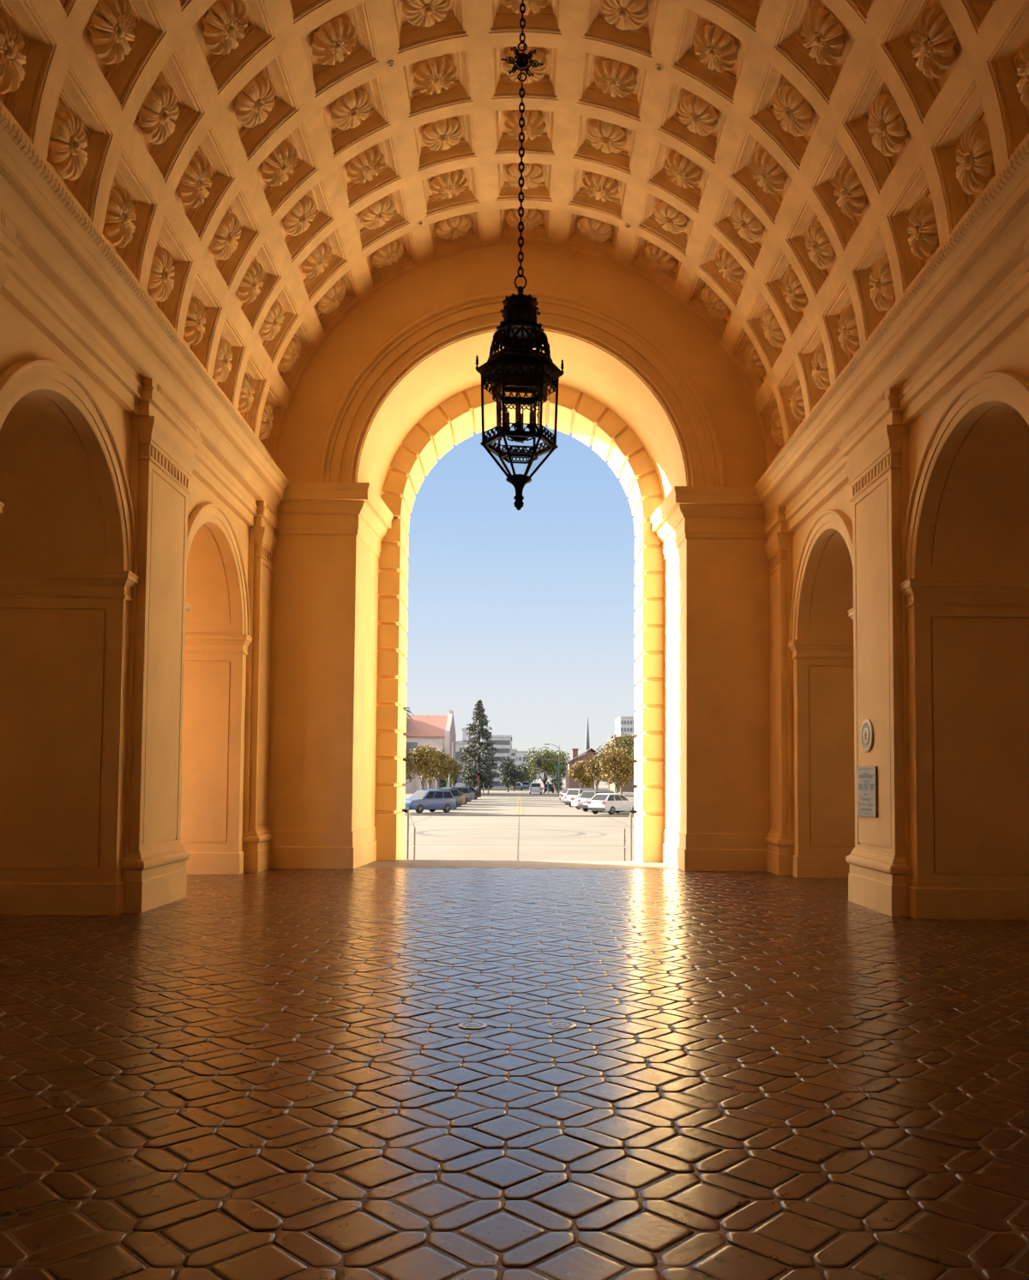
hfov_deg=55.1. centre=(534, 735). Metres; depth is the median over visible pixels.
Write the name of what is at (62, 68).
ceiling
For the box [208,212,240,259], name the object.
rosette
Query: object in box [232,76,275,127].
rosette
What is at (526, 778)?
tree
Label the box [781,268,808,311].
rosette
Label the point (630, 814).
stair handrail
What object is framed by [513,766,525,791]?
tree
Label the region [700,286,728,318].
rosette
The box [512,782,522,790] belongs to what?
sedan
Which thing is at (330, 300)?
rosette
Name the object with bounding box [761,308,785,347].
rosette
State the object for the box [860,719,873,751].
wall medallion
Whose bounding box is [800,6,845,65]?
rosette
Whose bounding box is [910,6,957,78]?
rosette
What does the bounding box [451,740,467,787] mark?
street light
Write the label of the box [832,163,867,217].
rosette
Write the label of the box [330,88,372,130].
rosette
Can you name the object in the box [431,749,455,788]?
tree
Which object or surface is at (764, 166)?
rosette
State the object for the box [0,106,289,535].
crown molding
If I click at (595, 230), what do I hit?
rosette
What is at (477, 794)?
sedan
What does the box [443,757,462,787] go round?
tree
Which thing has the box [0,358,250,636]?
trim
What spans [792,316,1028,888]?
wall
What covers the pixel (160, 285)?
rosette
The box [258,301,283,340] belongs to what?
rosette
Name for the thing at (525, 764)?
tree
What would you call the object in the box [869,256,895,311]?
rosette
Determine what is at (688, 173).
rosette
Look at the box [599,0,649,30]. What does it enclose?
rosette
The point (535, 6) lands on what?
rosette
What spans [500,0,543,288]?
chain
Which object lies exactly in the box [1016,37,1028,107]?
rosette
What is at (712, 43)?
rosette
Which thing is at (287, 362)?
rosette
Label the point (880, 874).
pilaster
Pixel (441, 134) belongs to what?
rosette
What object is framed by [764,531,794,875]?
pilaster
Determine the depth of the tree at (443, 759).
113.62 m
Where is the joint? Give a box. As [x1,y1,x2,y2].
[404,815,634,860]
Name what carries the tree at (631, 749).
on the sidewalk at (631, 797)
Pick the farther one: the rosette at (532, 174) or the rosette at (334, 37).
the rosette at (532, 174)
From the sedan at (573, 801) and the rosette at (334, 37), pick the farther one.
the sedan at (573, 801)
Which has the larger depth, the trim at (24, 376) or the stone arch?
the stone arch
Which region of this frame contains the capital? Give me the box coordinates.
[274,481,767,561]
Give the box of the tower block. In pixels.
[614,715,636,736]
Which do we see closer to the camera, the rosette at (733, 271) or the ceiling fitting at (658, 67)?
the ceiling fitting at (658, 67)
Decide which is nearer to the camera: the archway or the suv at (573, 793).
the archway
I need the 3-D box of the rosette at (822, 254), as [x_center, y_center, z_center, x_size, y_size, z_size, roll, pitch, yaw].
[4.069,-6.960,14.003,0.527,0.595,0.563,3,-3,-39]
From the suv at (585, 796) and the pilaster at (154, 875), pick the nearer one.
the pilaster at (154, 875)
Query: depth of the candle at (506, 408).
9.08 m
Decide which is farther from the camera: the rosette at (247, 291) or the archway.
the archway
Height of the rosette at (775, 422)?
0.650 m
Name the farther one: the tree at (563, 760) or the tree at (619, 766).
the tree at (563, 760)
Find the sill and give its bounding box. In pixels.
[357,859,679,869]
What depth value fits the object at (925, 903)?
11.94 m
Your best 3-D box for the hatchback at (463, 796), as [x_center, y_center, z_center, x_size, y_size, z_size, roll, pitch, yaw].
[-8.299,5.644,89.224,1.850,1.545,4.160,-2,-4,43]
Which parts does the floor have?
lid, lid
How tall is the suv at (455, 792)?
1.685 m
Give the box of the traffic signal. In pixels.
[476,775,479,791]
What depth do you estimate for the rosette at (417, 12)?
12.75 m
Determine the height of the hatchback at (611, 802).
1.545 m
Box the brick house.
[564,748,599,788]
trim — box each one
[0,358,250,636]
[318,290,725,486]
[789,370,1028,641]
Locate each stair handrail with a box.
[406,811,415,859]
[623,812,632,860]
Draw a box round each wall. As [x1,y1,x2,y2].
[0,293,248,883]
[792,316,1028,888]
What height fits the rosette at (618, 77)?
0.377 m
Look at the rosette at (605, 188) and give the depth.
16.52 m
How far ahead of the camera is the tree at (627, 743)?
108.74 m
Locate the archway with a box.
[265,244,771,833]
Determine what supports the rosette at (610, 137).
attached to the ceiling
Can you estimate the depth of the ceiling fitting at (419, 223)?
17.18 m
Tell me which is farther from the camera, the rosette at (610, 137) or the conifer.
the conifer
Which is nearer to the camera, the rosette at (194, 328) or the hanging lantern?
the hanging lantern
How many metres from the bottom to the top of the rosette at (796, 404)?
0.646 m
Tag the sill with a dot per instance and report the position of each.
(398, 863)
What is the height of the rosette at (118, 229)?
0.646 m
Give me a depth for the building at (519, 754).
419.94 m
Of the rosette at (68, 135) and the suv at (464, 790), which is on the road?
the suv at (464, 790)
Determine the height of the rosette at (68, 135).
0.650 m
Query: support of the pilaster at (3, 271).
attached to the wall at (59, 657)
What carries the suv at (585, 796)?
on the road
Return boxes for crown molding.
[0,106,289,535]
[753,138,1028,540]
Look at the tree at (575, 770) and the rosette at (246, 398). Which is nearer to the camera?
the rosette at (246, 398)
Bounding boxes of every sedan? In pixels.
[467,787,480,799]
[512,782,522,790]
[542,784,553,793]
[560,794,567,805]
[570,794,580,809]
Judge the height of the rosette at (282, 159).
0.516 m
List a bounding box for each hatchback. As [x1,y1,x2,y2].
[457,789,465,806]
[468,787,474,801]
[558,787,580,799]
[587,793,636,814]
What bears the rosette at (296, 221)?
attached to the ceiling
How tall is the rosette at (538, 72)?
0.318 m
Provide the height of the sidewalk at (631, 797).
0.504 m
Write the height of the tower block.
24.700 m
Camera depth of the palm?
145.91 m
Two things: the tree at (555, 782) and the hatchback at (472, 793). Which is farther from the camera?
the tree at (555, 782)
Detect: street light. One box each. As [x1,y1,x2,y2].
[448,763,478,787]
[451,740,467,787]
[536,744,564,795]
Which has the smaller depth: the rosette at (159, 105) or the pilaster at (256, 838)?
the rosette at (159, 105)
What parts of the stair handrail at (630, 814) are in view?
post, rail, post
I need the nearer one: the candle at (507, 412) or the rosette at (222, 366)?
the candle at (507, 412)
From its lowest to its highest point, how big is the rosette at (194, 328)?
0.646 m
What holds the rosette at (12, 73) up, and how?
attached to the ceiling
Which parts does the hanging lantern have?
corner post, corner post, corner post, crown, corner post, corner post, corner post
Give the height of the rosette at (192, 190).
0.588 m
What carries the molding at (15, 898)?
attached to the wall at (59, 657)
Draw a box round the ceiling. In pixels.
[0,0,1028,468]
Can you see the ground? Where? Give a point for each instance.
(477, 838)
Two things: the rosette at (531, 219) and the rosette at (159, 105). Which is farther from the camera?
the rosette at (531, 219)
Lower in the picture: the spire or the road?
the road
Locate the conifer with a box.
[457,699,501,791]
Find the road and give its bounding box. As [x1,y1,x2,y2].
[404,781,636,817]
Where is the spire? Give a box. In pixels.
[584,717,589,753]
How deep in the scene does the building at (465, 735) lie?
230.03 m
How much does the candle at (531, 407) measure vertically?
0.200 m
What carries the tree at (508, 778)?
on the road
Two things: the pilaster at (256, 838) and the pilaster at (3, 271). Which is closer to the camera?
the pilaster at (3, 271)
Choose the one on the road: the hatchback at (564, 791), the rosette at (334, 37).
the hatchback at (564, 791)
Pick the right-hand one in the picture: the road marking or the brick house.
the brick house
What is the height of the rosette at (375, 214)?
0.472 m
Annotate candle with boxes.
[504,405,507,424]
[506,410,509,426]
[516,402,518,421]
[520,413,522,431]
[528,403,532,423]
[532,409,534,423]
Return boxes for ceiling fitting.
[386,60,394,66]
[417,220,423,225]
[655,63,662,71]
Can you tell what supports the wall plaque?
attached to the pilaster at (880, 874)
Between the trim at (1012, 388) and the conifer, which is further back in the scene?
the conifer
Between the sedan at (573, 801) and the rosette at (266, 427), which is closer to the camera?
the rosette at (266, 427)
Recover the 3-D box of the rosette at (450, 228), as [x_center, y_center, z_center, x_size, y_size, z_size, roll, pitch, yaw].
[-1.469,-9.260,17.876,0.625,0.393,0.641,0,-3,18]
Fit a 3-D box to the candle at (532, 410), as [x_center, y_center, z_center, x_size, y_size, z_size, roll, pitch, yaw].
[-0.016,-2.944,9.200,0.030,0.200,0.028,1,-3,-6]
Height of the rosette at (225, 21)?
0.514 m
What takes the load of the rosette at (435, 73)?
attached to the ceiling
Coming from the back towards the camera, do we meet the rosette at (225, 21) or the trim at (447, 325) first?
the trim at (447, 325)
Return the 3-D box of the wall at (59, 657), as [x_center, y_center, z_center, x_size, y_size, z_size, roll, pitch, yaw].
[-5.757,-1.677,6.054,1.750,7.040,24.100,0,-3,-1]
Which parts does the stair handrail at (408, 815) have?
post, rail, post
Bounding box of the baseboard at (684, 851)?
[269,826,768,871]
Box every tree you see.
[402,745,416,783]
[408,744,440,789]
[413,746,448,788]
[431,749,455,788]
[438,771,457,788]
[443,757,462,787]
[497,755,519,792]
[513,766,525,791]
[516,762,533,783]
[522,746,562,792]
[522,763,538,784]
[548,749,570,792]
[549,773,563,793]
[567,759,594,788]
[583,753,606,790]
[591,732,636,793]
[598,746,635,793]
[629,745,636,779]
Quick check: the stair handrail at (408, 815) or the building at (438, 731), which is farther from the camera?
the building at (438, 731)
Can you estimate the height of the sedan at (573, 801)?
1.485 m
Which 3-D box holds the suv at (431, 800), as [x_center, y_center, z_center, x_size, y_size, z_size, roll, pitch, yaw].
[-8.065,4.898,73.350,1.890,1.685,4.540,-2,-4,43]
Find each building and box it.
[402,709,456,793]
[455,741,481,789]
[462,727,478,740]
[485,734,511,788]
[510,748,516,787]
[516,751,530,783]
[606,736,636,792]
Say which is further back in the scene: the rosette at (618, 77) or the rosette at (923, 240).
the rosette at (618, 77)
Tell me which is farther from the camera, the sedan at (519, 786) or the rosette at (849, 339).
the sedan at (519, 786)
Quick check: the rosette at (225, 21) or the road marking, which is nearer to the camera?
the rosette at (225, 21)
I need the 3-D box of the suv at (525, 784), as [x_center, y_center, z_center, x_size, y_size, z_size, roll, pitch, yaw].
[-1.889,10.971,214.727,1.890,1.685,4.540,0,-3,-1]
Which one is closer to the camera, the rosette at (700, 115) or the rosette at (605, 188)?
the rosette at (700, 115)
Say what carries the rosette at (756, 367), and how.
attached to the ceiling
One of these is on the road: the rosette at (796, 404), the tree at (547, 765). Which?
the tree at (547, 765)
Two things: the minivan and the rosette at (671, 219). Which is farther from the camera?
the minivan
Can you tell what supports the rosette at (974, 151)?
attached to the ceiling
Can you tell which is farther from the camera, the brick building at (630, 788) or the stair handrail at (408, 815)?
the brick building at (630, 788)
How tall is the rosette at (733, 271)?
0.515 m
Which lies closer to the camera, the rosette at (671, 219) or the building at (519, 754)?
the rosette at (671, 219)
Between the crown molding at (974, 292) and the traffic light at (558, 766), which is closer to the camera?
the crown molding at (974, 292)
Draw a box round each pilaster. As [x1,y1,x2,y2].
[0,262,8,290]
[121,415,197,913]
[241,526,276,872]
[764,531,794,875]
[844,424,911,916]
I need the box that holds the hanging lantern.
[474,286,564,510]
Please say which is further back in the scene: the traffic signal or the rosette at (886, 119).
the traffic signal
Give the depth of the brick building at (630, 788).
190.05 m
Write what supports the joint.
on the ground
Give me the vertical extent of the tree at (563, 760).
8.060 m
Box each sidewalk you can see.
[405,793,413,799]
[623,794,634,801]
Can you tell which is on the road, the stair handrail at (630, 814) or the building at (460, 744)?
the building at (460, 744)
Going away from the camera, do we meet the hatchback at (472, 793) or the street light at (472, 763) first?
the hatchback at (472, 793)
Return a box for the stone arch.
[374,383,663,862]
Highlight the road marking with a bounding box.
[516,793,522,814]
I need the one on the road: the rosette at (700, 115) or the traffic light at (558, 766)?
the traffic light at (558, 766)
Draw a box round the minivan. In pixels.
[528,782,541,793]
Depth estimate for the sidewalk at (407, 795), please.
135.22 m
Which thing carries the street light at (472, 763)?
on the sidewalk at (407, 795)
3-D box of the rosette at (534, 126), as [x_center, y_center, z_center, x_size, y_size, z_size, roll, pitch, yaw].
[-0.151,-9.535,15.345,0.641,0.306,0.641,0,-3,13]
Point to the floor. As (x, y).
(270, 1073)
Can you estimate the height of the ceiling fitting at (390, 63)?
0.058 m
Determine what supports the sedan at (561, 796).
on the road
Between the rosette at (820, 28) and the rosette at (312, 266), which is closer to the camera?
the rosette at (820, 28)
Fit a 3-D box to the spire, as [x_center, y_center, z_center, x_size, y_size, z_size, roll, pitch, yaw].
[11.001,3.693,205.232,1.600,15.600,1.600,0,-3,-1]
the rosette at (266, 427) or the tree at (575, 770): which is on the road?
the tree at (575, 770)
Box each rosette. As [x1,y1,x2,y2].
[0,6,26,93]
[46,106,88,180]
[86,0,136,64]
[102,184,136,247]
[136,81,179,144]
[147,246,174,301]
[176,153,212,208]
[183,295,205,345]
[201,0,247,54]
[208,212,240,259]
[212,337,232,382]
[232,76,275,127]
[235,260,264,303]
[237,372,254,413]
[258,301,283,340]
[258,402,273,439]
[260,141,297,186]
[277,336,300,372]
[281,195,316,235]
[300,241,331,277]
[312,16,356,65]
[316,281,345,313]
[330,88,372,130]
[347,146,384,183]
[359,196,394,229]
[372,239,403,268]
[402,0,451,26]
[413,54,457,94]
[421,118,462,150]
[429,169,467,198]
[435,215,471,240]
[502,46,548,84]
[503,0,547,15]
[503,109,546,140]
[504,162,544,189]
[505,208,541,230]
[576,216,612,241]
[581,172,618,201]
[586,120,627,153]
[592,58,636,97]
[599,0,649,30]
[643,243,675,272]
[653,200,687,234]
[664,151,701,188]
[677,93,718,135]
[692,24,737,72]
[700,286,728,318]
[715,247,745,283]
[730,202,764,242]
[744,342,765,378]
[749,149,786,193]
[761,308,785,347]
[769,408,784,445]
[772,84,814,136]
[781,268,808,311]
[788,379,805,420]
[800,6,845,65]
[805,221,835,269]
[811,345,829,390]
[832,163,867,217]
[837,305,859,354]
[866,93,908,156]
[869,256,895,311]
[907,196,939,259]
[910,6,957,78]
[955,120,995,194]
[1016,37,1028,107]
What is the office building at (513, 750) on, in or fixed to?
on the road
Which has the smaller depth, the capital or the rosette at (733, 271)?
the rosette at (733, 271)
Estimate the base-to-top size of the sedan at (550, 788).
1.545 m
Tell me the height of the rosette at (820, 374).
0.650 m
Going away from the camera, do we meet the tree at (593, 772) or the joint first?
the joint
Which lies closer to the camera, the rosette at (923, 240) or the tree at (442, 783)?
the rosette at (923, 240)
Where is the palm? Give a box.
[402,707,412,786]
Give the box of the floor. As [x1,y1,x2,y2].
[0,867,1028,1279]
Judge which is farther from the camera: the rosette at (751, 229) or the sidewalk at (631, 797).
the sidewalk at (631, 797)
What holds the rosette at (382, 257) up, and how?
attached to the ceiling
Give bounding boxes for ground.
[404,815,634,860]
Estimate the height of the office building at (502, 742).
12.500 m
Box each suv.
[402,789,456,813]
[427,788,462,809]
[441,787,471,804]
[521,781,529,789]
[564,788,595,806]
[577,790,624,811]
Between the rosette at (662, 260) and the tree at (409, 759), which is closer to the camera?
the rosette at (662, 260)
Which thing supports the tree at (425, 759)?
on the sidewalk at (407, 795)
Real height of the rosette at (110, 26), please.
0.587 m
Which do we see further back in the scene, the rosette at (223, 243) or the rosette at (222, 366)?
the rosette at (222, 366)
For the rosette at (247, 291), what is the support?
attached to the ceiling
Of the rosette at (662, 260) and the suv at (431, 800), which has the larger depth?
the suv at (431, 800)
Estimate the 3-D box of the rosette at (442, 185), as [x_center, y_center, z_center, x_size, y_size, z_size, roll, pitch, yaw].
[-1.450,-9.313,16.597,0.622,0.376,0.640,0,-3,13]
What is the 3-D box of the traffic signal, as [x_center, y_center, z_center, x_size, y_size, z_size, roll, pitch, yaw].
[-8.557,7.593,149.702,0.340,2.800,0.240,0,-3,-1]
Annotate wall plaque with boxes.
[856,766,877,817]
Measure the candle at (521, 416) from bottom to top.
0.200 m

